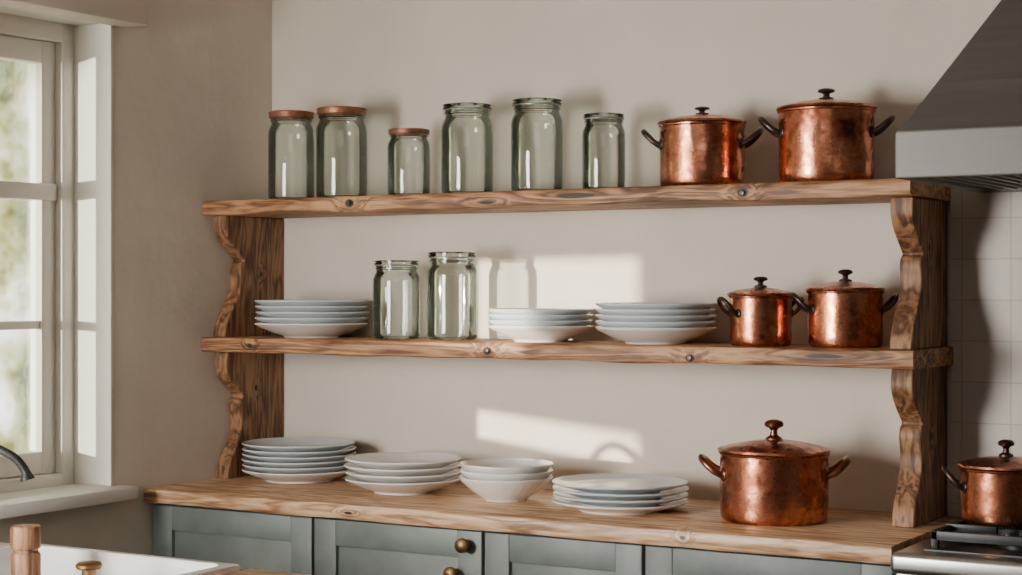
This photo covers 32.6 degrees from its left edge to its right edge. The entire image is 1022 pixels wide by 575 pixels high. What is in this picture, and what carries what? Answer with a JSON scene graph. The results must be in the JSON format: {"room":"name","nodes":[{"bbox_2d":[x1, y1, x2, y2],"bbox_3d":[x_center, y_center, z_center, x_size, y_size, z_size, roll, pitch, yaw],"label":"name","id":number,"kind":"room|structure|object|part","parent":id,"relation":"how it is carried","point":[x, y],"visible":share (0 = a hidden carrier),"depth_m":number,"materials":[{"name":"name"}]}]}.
{"room":"kitchen","nodes":[
{"label":"kitchen","id":0,"kind":"room"},
{"bbox_2d":[0,0,271,554],"bbox_3d":[-2.010,0.040,2.647,0.200,2.750,5.000,0,0,31],"label":"wall","id":1,"kind":"structure","parent":0,"point":[192,86],"depth_m":4.40,"materials":[{"name":"paint"}]},
{"bbox_2d":[0,13,74,492],"bbox_3d":[-1.203,-0.070,4.113,0.071,1.150,0.425,0,0,31],"label":"window","id":2,"kind":"structure","parent":1,"relation":"in","point":[47,46],"depth_m":4.23,"materials":[{"name":"white paint"}]},
{"bbox_2d":[0,5,111,485],"bbox_3d":[-1.120,-0.084,4.064,0.120,1.122,0.425,0,0,31],"label":"window frame","id":3,"kind":"structure","parent":1,"relation":"attached to","point":[92,41],"depth_m":4.24,"materials":[{"name":"white paint"}]},
{"bbox_2d":[0,483,137,518],"bbox_3d":[-1.099,0.494,4.048,0.173,0.032,0.500,0,0,31],"label":"trim","id":4,"kind":"structure","parent":1,"relation":"attached to","point":[77,495],"depth_m":4.05,"materials":[{"name":"white paint"}]},
{"bbox_2d":[0,0,146,27],"bbox_3d":[-1.078,-0.728,3.949,0.075,0.195,0.670,0,0,31],"label":"trim","id":5,"kind":"structure","parent":1,"relation":"attached to","point":[118,13],"depth_m":4.08,"materials":[{"name":"paint"}]},
{"bbox_2d":[272,0,1000,515],"bbox_3d":[1.218,0.040,3.725,4.650,2.750,0.150,0,0,31],"label":"wall","id":6,"kind":"structure","parent":0,"point":[649,62],"depth_m":4.25,"materials":[{"name":"paint"}]},
{"bbox_2d":[895,0,1021,192],"bbox_3d":[1.173,-0.766,3.327,0.720,1.127,0.580,0,0,31],"label":"range hood","id":7,"kind":"object","parent":6,"relation":"attached to","point":[966,133],"visible":1,"depth_m":3.24,"materials":[{"name":"metal"}]},
{"bbox_2d":[950,188,1021,516],"bbox_3d":[2.000,0.090,3.167,2.435,0.850,0.012,0,0,31],"label":"backsplash","id":8,"kind":"structure","parent":6,"relation":"attached to","point":[986,228],"depth_m":3.75,"materials":[{"name":"beige tile"}]},
{"bbox_3d":[-0.097,1.465,1.511,4.650,0.100,5.300,0,0,31],"label":"floor","id":9,"kind":"structure","parent":0,"visible":0},
{"bbox_2d":[153,503,317,574],"bbox_3d":[-0.555,0.974,4.412,0.496,0.882,0.475,0,0,31],"label":"base cabinet","id":10,"kind":"object","parent":9,"relation":"on","point":[247,539],"visible":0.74,"depth_m":4.20,"materials":[{"name":"grey paint"}]},
{"bbox_2d":[314,517,488,574],"bbox_3d":[-0.149,0.974,4.152,0.464,0.882,0.509,0,0,31],"label":"base cabinet","id":11,"kind":"object","parent":9,"relation":"on","point":[341,546],"visible":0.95,"depth_m":3.97,"materials":[{"name":"grey paint"}]},
{"bbox_3d":[-0.131,0.632,3.864,0.033,0.033,0.034,0,0,31],"label":"cabinet knob","id":12,"kind":"part","parent":11,"relation":"part of","materials":[{"name":"gold metal"}]},
{"bbox_3d":[-0.105,0.567,3.849,0.033,0.033,0.034,0,0,31],"label":"cabinet knob","id":13,"kind":"part","parent":11,"relation":"part of","materials":[{"name":"gold metal"}]},
{"bbox_2d":[485,531,647,574],"bbox_3d":[0.228,0.974,3.947,0.390,0.882,0.475,0,0,31],"label":"base cabinet","id":14,"kind":"object","parent":9,"relation":"on","point":[506,553],"visible":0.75,"depth_m":3.75,"materials":[{"name":"grey paint"}]},
{"bbox_2d":[645,545,895,574],"bbox_3d":[0.628,0.974,3.710,0.535,0.882,0.475,0,0,31],"label":"base cabinet","id":15,"kind":"object","parent":9,"relation":"on","point":[659,560],"visible":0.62,"depth_m":3.54,"materials":[{"name":"grey paint"}]},
{"bbox_2d":[144,475,961,564],"bbox_3d":[0.039,0.514,4.043,1.896,0.037,0.505,0,0,31],"label":"countertop","id":16,"kind":"structure","parent":15,"relation":"on","point":[865,536],"depth_m":3.82,"materials":[{"name":"brown wood"}]},
{"bbox_2d":[242,467,347,483],"bbox_3d":[-0.544,0.479,4.498,0.292,0.031,0.292,0,0,-25],"label":"plate","id":17,"kind":"object","parent":16,"relation":"on","point":[317,477],"visible":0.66,"depth_m":4.39,"materials":[{"name":"white ceramic"}]},
{"bbox_2d":[242,462,346,473],"bbox_3d":[-0.545,0.466,4.500,0.291,0.031,0.291,0,0,16],"label":"plate","id":18,"kind":"object","parent":17,"relation":"on","point":[249,466],"visible":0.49,"depth_m":4.38,"materials":[{"name":"white ceramic"}]},
{"bbox_2d":[241,457,347,467],"bbox_3d":[-0.546,0.453,4.500,0.292,0.031,0.292,0,0,24],"label":"plate","id":19,"kind":"object","parent":18,"relation":"on","point":[245,459],"visible":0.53,"depth_m":4.38,"materials":[{"name":"white ceramic"}]},
{"bbox_2d":[242,450,355,462],"bbox_3d":[-0.545,0.439,4.498,0.291,0.031,0.291,0,0,3],"label":"plate","id":20,"kind":"object","parent":19,"relation":"on","point":[246,454],"visible":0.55,"depth_m":4.38,"materials":[{"name":"white ceramic"}]},
{"bbox_2d":[242,445,355,457],"bbox_3d":[-0.544,0.425,4.497,0.292,0.031,0.292,0,0,-21],"label":"plate","id":21,"kind":"object","parent":20,"relation":"on","point":[352,447],"visible":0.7,"depth_m":4.38,"materials":[{"name":"white ceramic"}]},
{"bbox_2d":[242,437,355,451],"bbox_3d":[-0.545,0.412,4.499,0.291,0.031,0.291,0,0,26],"label":"plate","id":22,"kind":"object","parent":21,"relation":"on","point":[282,444],"visible":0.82,"depth_m":4.56,"materials":[{"name":"white ceramic"}]},
{"bbox_2d":[344,475,459,494],"bbox_3d":[-0.261,0.477,4.238,0.283,0.036,0.283,0,0,10],"label":"shallow bowl","id":23,"kind":"object","parent":16,"relation":"on","point":[378,488],"visible":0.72,"depth_m":4.14,"materials":[{"name":"white ceramic"}]},
{"bbox_2d":[345,468,460,482],"bbox_3d":[-0.261,0.461,4.238,0.282,0.036,0.282,0,0,-4],"label":"shallow bowl","id":24,"kind":"object","parent":23,"relation":"on","point":[436,478],"visible":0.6,"depth_m":4.13,"materials":[{"name":"white ceramic"}]},
{"bbox_2d":[344,462,459,476],"bbox_3d":[-0.263,0.445,4.237,0.283,0.036,0.283,0,0,38],"label":"shallow bowl","id":25,"kind":"object","parent":24,"relation":"on","point":[438,471],"visible":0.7,"depth_m":4.13,"materials":[{"name":"white ceramic"}]},
{"bbox_2d":[345,452,460,469],"bbox_3d":[-0.261,0.429,4.236,0.282,0.036,0.282,0,0,7],"label":"shallow bowl","id":26,"kind":"object","parent":25,"relation":"on","point":[383,460],"visible":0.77,"depth_m":4.30,"materials":[{"name":"white ceramic"}]},
{"bbox_2d":[458,474,552,501],"bbox_3d":[-0.013,0.467,4.078,0.221,0.056,0.221,0,0,16],"label":"bowl","id":27,"kind":"object","parent":16,"relation":"on","point":[491,491],"visible":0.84,"depth_m":4.00,"materials":[{"name":"white ceramic"}]},
{"bbox_2d":[459,468,552,480],"bbox_3d":[-0.011,0.452,4.078,0.219,0.056,0.219,0,0,-27],"label":"bowl","id":28,"kind":"object","parent":27,"relation":"on","point":[469,475],"visible":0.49,"depth_m":3.99,"materials":[{"name":"white ceramic"}]},
{"bbox_2d":[459,458,553,473],"bbox_3d":[-0.011,0.436,4.078,0.220,0.056,0.220,0,0,24],"label":"bowl","id":29,"kind":"object","parent":28,"relation":"on","point":[490,465],"visible":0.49,"depth_m":4.12,"materials":[{"name":"white ceramic"}]},
{"bbox_2d":[201,178,953,527],"bbox_3d":[0.081,0.136,4.139,1.871,0.718,0.296,0,0,31],"label":"shelf unit","id":30,"kind":"object","parent":16,"relation":"on","point":[249,359],"visible":0.98,"depth_m":3.89,"materials":[{"name":"brown wood"}]},
{"bbox_2d":[268,110,314,198],"bbox_3d":[-0.566,-0.338,4.511,0.120,0.230,0.120,0,0,-30],"label":"glass jar","id":31,"kind":"object","parent":30,"relation":"on","point":[276,116],"visible":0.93,"depth_m":4.48,"materials":[{"name":"clear glass"}]},
{"bbox_3d":[-0.566,-0.444,4.511,0.118,0.017,0.118,0,0,-30],"label":"jar lid","id":32,"kind":"part","parent":31,"relation":"part of","materials":[{"name":"orange metal"}]},
{"bbox_2d":[254,322,367,337],"bbox_3d":[-0.513,0.109,4.493,0.290,0.038,0.290,0,0,-15],"label":"plate","id":33,"kind":"object","parent":30,"relation":"on","point":[286,330],"visible":0.95,"depth_m":4.40,"materials":[{"name":"white ceramic"}]},
{"bbox_2d":[255,316,367,323],"bbox_3d":[-0.513,0.095,4.493,0.289,0.038,0.289,0,0,-17],"label":"plate","id":34,"kind":"object","parent":33,"relation":"on","point":[261,319],"visible":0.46,"depth_m":4.38,"materials":[{"name":"white ceramic"}]},
{"bbox_2d":[256,311,368,317],"bbox_3d":[-0.510,0.080,4.494,0.290,0.038,0.290,0,0,38],"label":"plate","id":35,"kind":"object","parent":34,"relation":"on","point":[360,313],"visible":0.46,"depth_m":4.38,"materials":[{"name":"white ceramic"}]},
{"bbox_2d":[255,305,367,311],"bbox_3d":[-0.512,0.066,4.494,0.289,0.038,0.289,0,0,26],"label":"plate","id":36,"kind":"object","parent":35,"relation":"on","point":[260,307],"visible":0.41,"depth_m":4.38,"materials":[{"name":"white ceramic"}]},
{"bbox_2d":[254,300,367,305],"bbox_3d":[-0.513,0.051,4.493,0.290,0.038,0.290,0,0,-43],"label":"plate","id":37,"kind":"object","parent":36,"relation":"on","point":[261,302],"visible":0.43,"depth_m":4.37,"materials":[{"name":"white ceramic"}]},
{"bbox_2d":[316,106,366,196],"bbox_3d":[-0.429,-0.338,4.430,0.130,0.231,0.130,0,0,7],"label":"glass jar","id":38,"kind":"object","parent":30,"relation":"on","point":[323,113],"visible":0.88,"depth_m":4.39,"materials":[{"name":"clear glass"}]},
{"bbox_3d":[-0.429,-0.445,4.430,0.127,0.017,0.127,0,0,7],"label":"jar lid","id":39,"kind":"part","parent":38,"relation":"part of","materials":[{"name":"orange metal"}]},
{"bbox_2d":[373,260,419,339],"bbox_3d":[-0.284,0.030,4.344,0.118,0.195,0.118,0,0,-4],"label":"glass jar","id":40,"kind":"object","parent":30,"relation":"on","point":[379,274],"visible":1,"depth_m":4.32,"materials":[{"name":"glass"}]},
{"bbox_3d":[-0.284,-0.062,4.344,0.112,0.011,0.112,0,0,-4],"label":"lid","id":41,"kind":"part","parent":40,"relation":"part of","materials":[{"name":"clear glass"}]},
{"bbox_2d":[387,128,429,194],"bbox_3d":[-0.252,-0.306,4.325,0.106,0.168,0.106,0,0,27],"label":"glass jar","id":42,"kind":"object","parent":30,"relation":"on","point":[423,133],"visible":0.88,"depth_m":4.30,"materials":[{"name":"clear glass"}]},
{"bbox_3d":[-0.252,-0.384,4.325,0.104,0.013,0.104,0,0,27],"label":"jar lid","id":43,"kind":"part","parent":42,"relation":"part of","materials":[{"name":"brown wood"}]},
{"bbox_2d":[427,252,477,340],"bbox_3d":[-0.143,0.021,4.260,0.124,0.214,0.124,0,0,21],"label":"glass jar","id":44,"kind":"object","parent":30,"relation":"on","point":[434,266],"visible":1,"depth_m":4.23,"materials":[{"name":"glass"}]},
{"bbox_3d":[-0.143,-0.080,4.260,0.118,0.012,0.118,0,0,21],"label":"lid","id":45,"kind":"part","parent":44,"relation":"part of","materials":[{"name":"clear glass"}]},
{"bbox_2d":[441,102,492,192],"bbox_3d":[-0.106,-0.333,4.238,0.126,0.220,0.126,0,0,15],"label":"glass jar","id":46,"kind":"object","parent":30,"relation":"on","point":[449,113],"visible":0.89,"depth_m":4.21,"materials":[{"name":"glass"}]},
{"bbox_3d":[-0.106,-0.436,4.238,0.120,0.012,0.120,0,0,15],"label":"lid","id":47,"kind":"part","parent":46,"relation":"part of","materials":[{"name":"clear glass"}]},
{"bbox_2d":[511,97,562,190],"bbox_3d":[0.062,-0.333,4.139,0.124,0.221,0.124,0,0,-28],"label":"glass jar","id":48,"kind":"object","parent":30,"relation":"on","point":[519,113],"visible":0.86,"depth_m":4.11,"materials":[{"name":"glass"}]},
{"bbox_3d":[0.062,-0.437,4.139,0.118,0.012,0.118,0,0,-28],"label":"lid","id":49,"kind":"part","parent":48,"relation":"part of","materials":[{"name":"clear glass"}]},
{"bbox_2d":[488,325,593,341],"bbox_3d":[0.071,0.108,4.146,0.252,0.039,0.252,0,0,23],"label":"bowl","id":50,"kind":"object","parent":30,"relation":"on","point":[517,333],"visible":0.98,"depth_m":4.06,"materials":[{"name":"white ceramic"}]},
{"bbox_2d":[487,319,592,325],"bbox_3d":[0.070,0.096,4.144,0.251,0.039,0.251,0,0,14],"label":"plate","id":51,"kind":"object","parent":50,"relation":"on","point":[494,322],"visible":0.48,"depth_m":4.04,"materials":[{"name":"white ceramic"}]},
{"bbox_2d":[488,314,593,320],"bbox_3d":[0.070,0.083,4.146,0.252,0.039,0.252,0,0,7],"label":"plate","id":52,"kind":"object","parent":51,"relation":"on","point":[493,316],"visible":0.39,"depth_m":4.04,"materials":[{"name":"white ceramic"}]},
{"bbox_2d":[487,308,592,314],"bbox_3d":[0.070,0.070,4.144,0.251,0.039,0.251,0,0,2],"label":"plate","id":53,"kind":"object","parent":52,"relation":"on","point":[497,311],"visible":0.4,"depth_m":4.05,"materials":[{"name":"white ceramic"}]},
{"bbox_2d":[582,112,624,188],"bbox_3d":[0.215,-0.311,4.048,0.100,0.178,0.100,0,0,31],"label":"glass jar","id":54,"kind":"object","parent":30,"relation":"on","point":[596,117],"visible":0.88,"depth_m":4.03,"materials":[{"name":"glass"}]},
{"bbox_3d":[0.215,-0.396,4.048,0.095,0.010,0.095,0,0,31],"label":"lid","id":55,"kind":"part","parent":54,"relation":"part of","materials":[{"name":"clear glass"}]},
{"bbox_2d":[595,326,715,344],"bbox_3d":[0.329,0.108,3.991,0.276,0.039,0.276,0,0,-30],"label":"bowl","id":56,"kind":"object","parent":30,"relation":"on","point":[646,336],"visible":0.91,"depth_m":3.90,"materials":[{"name":"white ceramic"}]},
{"bbox_2d":[595,320,715,327],"bbox_3d":[0.328,0.095,3.990,0.275,0.039,0.275,0,0,-21],"label":"plate","id":57,"kind":"object","parent":56,"relation":"on","point":[618,324],"visible":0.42,"depth_m":3.88,"materials":[{"name":"white ceramic"}]},
{"bbox_2d":[595,314,716,321],"bbox_3d":[0.330,0.082,3.991,0.276,0.039,0.276,0,0,17],"label":"plate","id":58,"kind":"object","parent":57,"relation":"on","point":[622,318],"visible":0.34,"depth_m":3.88,"materials":[{"name":"white ceramic"}]},
{"bbox_2d":[595,308,715,315],"bbox_3d":[0.330,0.068,3.991,0.275,0.039,0.275,0,0,-3],"label":"plate","id":59,"kind":"object","parent":58,"relation":"on","point":[630,312],"visible":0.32,"depth_m":3.88,"materials":[{"name":"white ceramic"}]},
{"bbox_2d":[595,302,715,309],"bbox_3d":[0.330,0.054,3.991,0.276,0.039,0.276,0,0,-22],"label":"plate","id":60,"kind":"object","parent":59,"relation":"on","point":[612,305],"visible":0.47,"depth_m":3.88,"materials":[{"name":"white ceramic"}]},
{"bbox_2d":[641,106,763,185],"bbox_3d":[0.429,-0.314,3.926,0.202,0.183,0.246,0,0,-44],"label":"copper pot","id":61,"kind":"object","parent":30,"relation":"on","point":[701,148],"visible":0.94,"depth_m":3.85,"materials":[{"name":"metal"}]},
{"bbox_3d":[0.321,-0.332,3.947,0.055,0.051,0.092,0,0,11],"label":"handle","id":62,"kind":"part","parent":61,"relation":"part of","materials":[{"name":"metal"}]},
{"bbox_3d":[0.429,-0.376,3.926,0.201,0.022,0.201,0,0,11],"label":"lid","id":63,"kind":"part","parent":61,"relation":"part of","materials":[{"name":"orange metal"}]},
{"bbox_3d":[0.429,-0.396,3.926,0.035,0.019,0.035,0,0,11],"label":"lid knob","id":64,"kind":"part","parent":61,"relation":"part of","materials":[{"name":"metal"}]},
{"bbox_3d":[0.536,-0.332,3.906,0.055,0.051,0.092,0,0,11],"label":"handle","id":65,"kind":"part","parent":61,"relation":"part of","materials":[{"name":"metal"}]},
{"bbox_2d":[717,277,803,346],"bbox_3d":[0.548,0.052,3.844,0.176,0.152,0.147,0,0,21],"label":"copper pot","id":66,"kind":"object","parent":30,"relation":"on","point":[760,315],"visible":0.94,"depth_m":3.79,"materials":[{"name":"metal"}]},
{"bbox_3d":[0.472,0.043,3.823,0.040,0.046,0.067,0,0,-15],"label":"handle","id":67,"kind":"part","parent":66,"relation":"part of","materials":[{"name":"metal"}]},
{"bbox_3d":[0.548,0.008,3.844,0.147,0.018,0.147,0,0,-15],"label":"lid","id":68,"kind":"part","parent":66,"relation":"part of","materials":[{"name":"orange metal"}]},
{"bbox_3d":[0.548,-0.012,3.844,0.032,0.024,0.032,0,0,-15],"label":"lid knob","id":69,"kind":"part","parent":66,"relation":"part of","materials":[{"name":"metal"}]},
{"bbox_3d":[0.624,0.043,3.864,0.040,0.046,0.067,0,0,-15],"label":"handle","id":70,"kind":"part","parent":66,"relation":"part of","materials":[{"name":"metal"}]},
{"bbox_2d":[758,88,895,181],"bbox_3d":[0.681,-0.326,3.782,0.216,0.208,0.263,0,0,-44],"label":"copper pot","id":71,"kind":"object","parent":30,"relation":"on","point":[824,138],"visible":0.91,"depth_m":3.69,"materials":[{"name":"metal"}]},
{"bbox_3d":[0.566,-0.346,3.804,0.058,0.052,0.098,0,0,11],"label":"handle","id":72,"kind":"part","parent":71,"relation":"part of","materials":[{"name":"metal"}]},
{"bbox_3d":[0.681,-0.395,3.782,0.215,0.024,0.215,0,0,11],"label":"lid","id":73,"kind":"part","parent":71,"relation":"part of","materials":[{"name":"orange metal"}]},
{"bbox_3d":[0.681,-0.418,3.782,0.037,0.024,0.037,0,0,11],"label":"lid knob","id":74,"kind":"part","parent":71,"relation":"part of","materials":[{"name":"metal"}]},
{"bbox_3d":[0.797,-0.346,3.760,0.058,0.052,0.098,0,0,11],"label":"handle","id":75,"kind":"part","parent":71,"relation":"part of","materials":[{"name":"metal"}]},
{"bbox_2d":[790,269,898,347],"bbox_3d":[0.719,0.044,3.765,0.210,0.167,0.172,0,0,-33],"label":"copper pot","id":76,"kind":"object","parent":30,"relation":"on","point":[844,313],"visible":1,"depth_m":3.70,"materials":[{"name":"metal"}]},
{"bbox_3d":[0.626,0.035,3.769,0.048,0.049,0.078,0,0,2],"label":"handle","id":77,"kind":"part","parent":76,"relation":"part of","materials":[{"name":"metal"}]},
{"bbox_3d":[0.719,-0.004,3.765,0.171,0.020,0.171,0,0,2],"label":"lid","id":78,"kind":"part","parent":76,"relation":"part of","materials":[{"name":"orange metal"}]},
{"bbox_3d":[0.719,-0.026,3.765,0.032,0.026,0.032,0,0,2],"label":"lid knob","id":79,"kind":"part","parent":76,"relation":"part of","materials":[{"name":"metal"}]},
{"bbox_3d":[0.812,0.035,3.762,0.048,0.048,0.078,0,0,2],"label":"handle","id":80,"kind":"part","parent":76,"relation":"part of","materials":[{"name":"metal"}]},
{"bbox_2d":[552,497,688,514],"bbox_3d":[0.243,0.483,3.893,0.304,0.024,0.304,0,0,34],"label":"plate","id":81,"kind":"object","parent":16,"relation":"on","point":[593,510],"visible":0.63,"depth_m":3.80,"materials":[{"name":"white ceramic"}]},
{"bbox_2d":[552,491,688,507],"bbox_3d":[0.243,0.469,3.893,0.303,0.024,0.303,0,0,-3],"label":"plate","id":82,"kind":"object","parent":81,"relation":"on","point":[591,503],"visible":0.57,"depth_m":3.79,"materials":[{"name":"white ceramic"}]},
{"bbox_2d":[552,485,688,500],"bbox_3d":[0.243,0.455,3.890,0.304,0.024,0.304,0,0,-35],"label":"plate","id":83,"kind":"object","parent":82,"relation":"on","point":[600,497],"visible":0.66,"depth_m":3.79,"materials":[{"name":"white ceramic"}]},
{"bbox_2d":[552,473,687,494],"bbox_3d":[0.242,0.441,3.891,0.303,0.024,0.303,0,0,-10],"label":"plate","id":84,"kind":"object","parent":83,"relation":"on","point":[606,483],"visible":0.95,"depth_m":3.92,"materials":[{"name":"white ceramic"}]},
{"bbox_2d":[698,419,850,526],"bbox_3d":[0.560,0.388,3.726,0.291,0.214,0.240,0,0,44],"label":"copper pot","id":85,"kind":"object","parent":16,"relation":"on","point":[775,481],"visible":1,"depth_m":3.63,"materials":[{"name":"brown metal"}]},
{"bbox_3d":[0.431,0.383,3.744,0.062,0.054,0.110,0,0,8],"label":"handle","id":86,"kind":"part","parent":85,"relation":"part of","materials":[{"name":"brown metal"}]},
{"bbox_3d":[0.560,0.336,3.726,0.240,0.026,0.240,0,0,8],"label":"lid","id":87,"kind":"part","parent":85,"relation":"part of","materials":[{"name":"orange metal"}]},
{"bbox_3d":[0.560,0.302,3.726,0.042,0.043,0.042,0,0,8],"label":"lid knob","id":88,"kind":"part","parent":85,"relation":"part of","materials":[{"name":"brown metal"}]},
{"bbox_3d":[0.689,0.383,3.709,0.062,0.054,0.110,0,0,8],"label":"handle","id":89,"kind":"part","parent":85,"relation":"part of","materials":[{"name":"brown metal"}]},
{"bbox_2d":[890,519,1021,574],"bbox_3d":[1.149,0.938,3.360,0.700,0.955,0.521,0,0,31],"label":"stove","id":90,"kind":"object","parent":9,"relation":"on","point":[959,547],"visible":0.77,"depth_m":3.29,"materials":[{"name":"metal"}]},
{"bbox_3d":[1.154,0.499,3.359,0.605,0.005,0.425,0,0,31],"label":"panel","id":91,"kind":"part","parent":90,"relation":"part of","materials":[{"name":"black metal"}]},
{"bbox_2d":[941,439,1021,527],"bbox_3d":[0.972,0.380,3.435,0.188,0.162,0.221,0,0,-42],"label":"copper pot","id":92,"kind":"object","parent":90,"relation":"on","point":[990,487],"visible":1,"depth_m":3.37,"materials":[{"name":"metal"}]},
{"bbox_3d":[0.874,0.378,3.454,0.048,0.050,0.086,0,0,11],"label":"handle","id":93,"kind":"part","parent":92,"relation":"part of","materials":[{"name":"metal"}]},
{"bbox_3d":[0.972,0.341,3.435,0.187,0.022,0.187,0,0,11],"label":"lid","id":94,"kind":"part","parent":92,"relation":"part of","materials":[{"name":"orange metal"}]},
{"bbox_3d":[0.972,0.315,3.435,0.032,0.033,0.032,0,0,11],"label":"lid knob","id":95,"kind":"part","parent":92,"relation":"part of","materials":[{"name":"metal"}]},
{"bbox_3d":[0.975,0.488,3.346,0.084,0.019,0.084,0,0,31],"label":"burner","id":96,"kind":"part","parent":90,"relation":"part of","materials":[{"name":"black metal"}]},
{"bbox_3d":[-1.067,0.984,2.992,1.030,0.862,0.995,0,0,31],"label":"cabinet","id":97,"kind":"object","parent":9,"relation":"on","visible":0},
{"bbox_2d":[0,542,306,574],"bbox_3d":[-1.063,0.537,2.986,1.077,0.030,1.050,0,0,31],"label":"countertop","id":98,"kind":"structure","parent":97,"relation":"on","point":[247,571],"depth_m":3.21,"materials":[{"name":"brown wood"}]},
{"bbox_2d":[0,445,34,481],"bbox_3d":[-1.056,0.408,3.400,0.260,0.228,0.056,0,0,-1],"label":"tap","id":99,"kind":"object","parent":98,"relation":"on","point":[26,474],"visible":1,"depth_m":3.40,"materials":[{"name":"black metal"}]},
{"bbox_2d":[10,524,40,574],"bbox_3d":[-0.907,0.590,3.272,0.056,0.290,0.056,0,0,31],"label":"pepper mill","id":100,"kind":"object","parent":98,"relation":"on","point":[25,539],"visible":1,"depth_m":3.25,"materials":[{"name":"brown wood"}]},
{"bbox_2d":[0,544,240,574],"bbox_3d":[-0.868,0.638,3.170,0.570,0.253,0.505,0,0,31],"label":"sink","id":101,"kind":"object","parent":98,"relation":"in","point":[55,559],"visible":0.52,"depth_m":3.37,"materials":[{"name":"white ceramic"}]},
{"bbox_2d":[75,560,101,574],"bbox_3d":[-0.769,0.617,3.190,0.048,0.236,0.048,0,0,31],"label":"knob","id":102,"kind":"object","parent":101,"relation":"in","point":[89,567],"visible":1,"depth_m":3.18,"materials":[{"name":"gold metal"}]},
{"bbox_3d":[-0.769,0.624,3.190,0.044,0.222,0.044,0,0,31],"label":"plug stem","id":103,"kind":"part","parent":102,"relation":"part of","materials":[{"name":"gold metal"}]}
]}

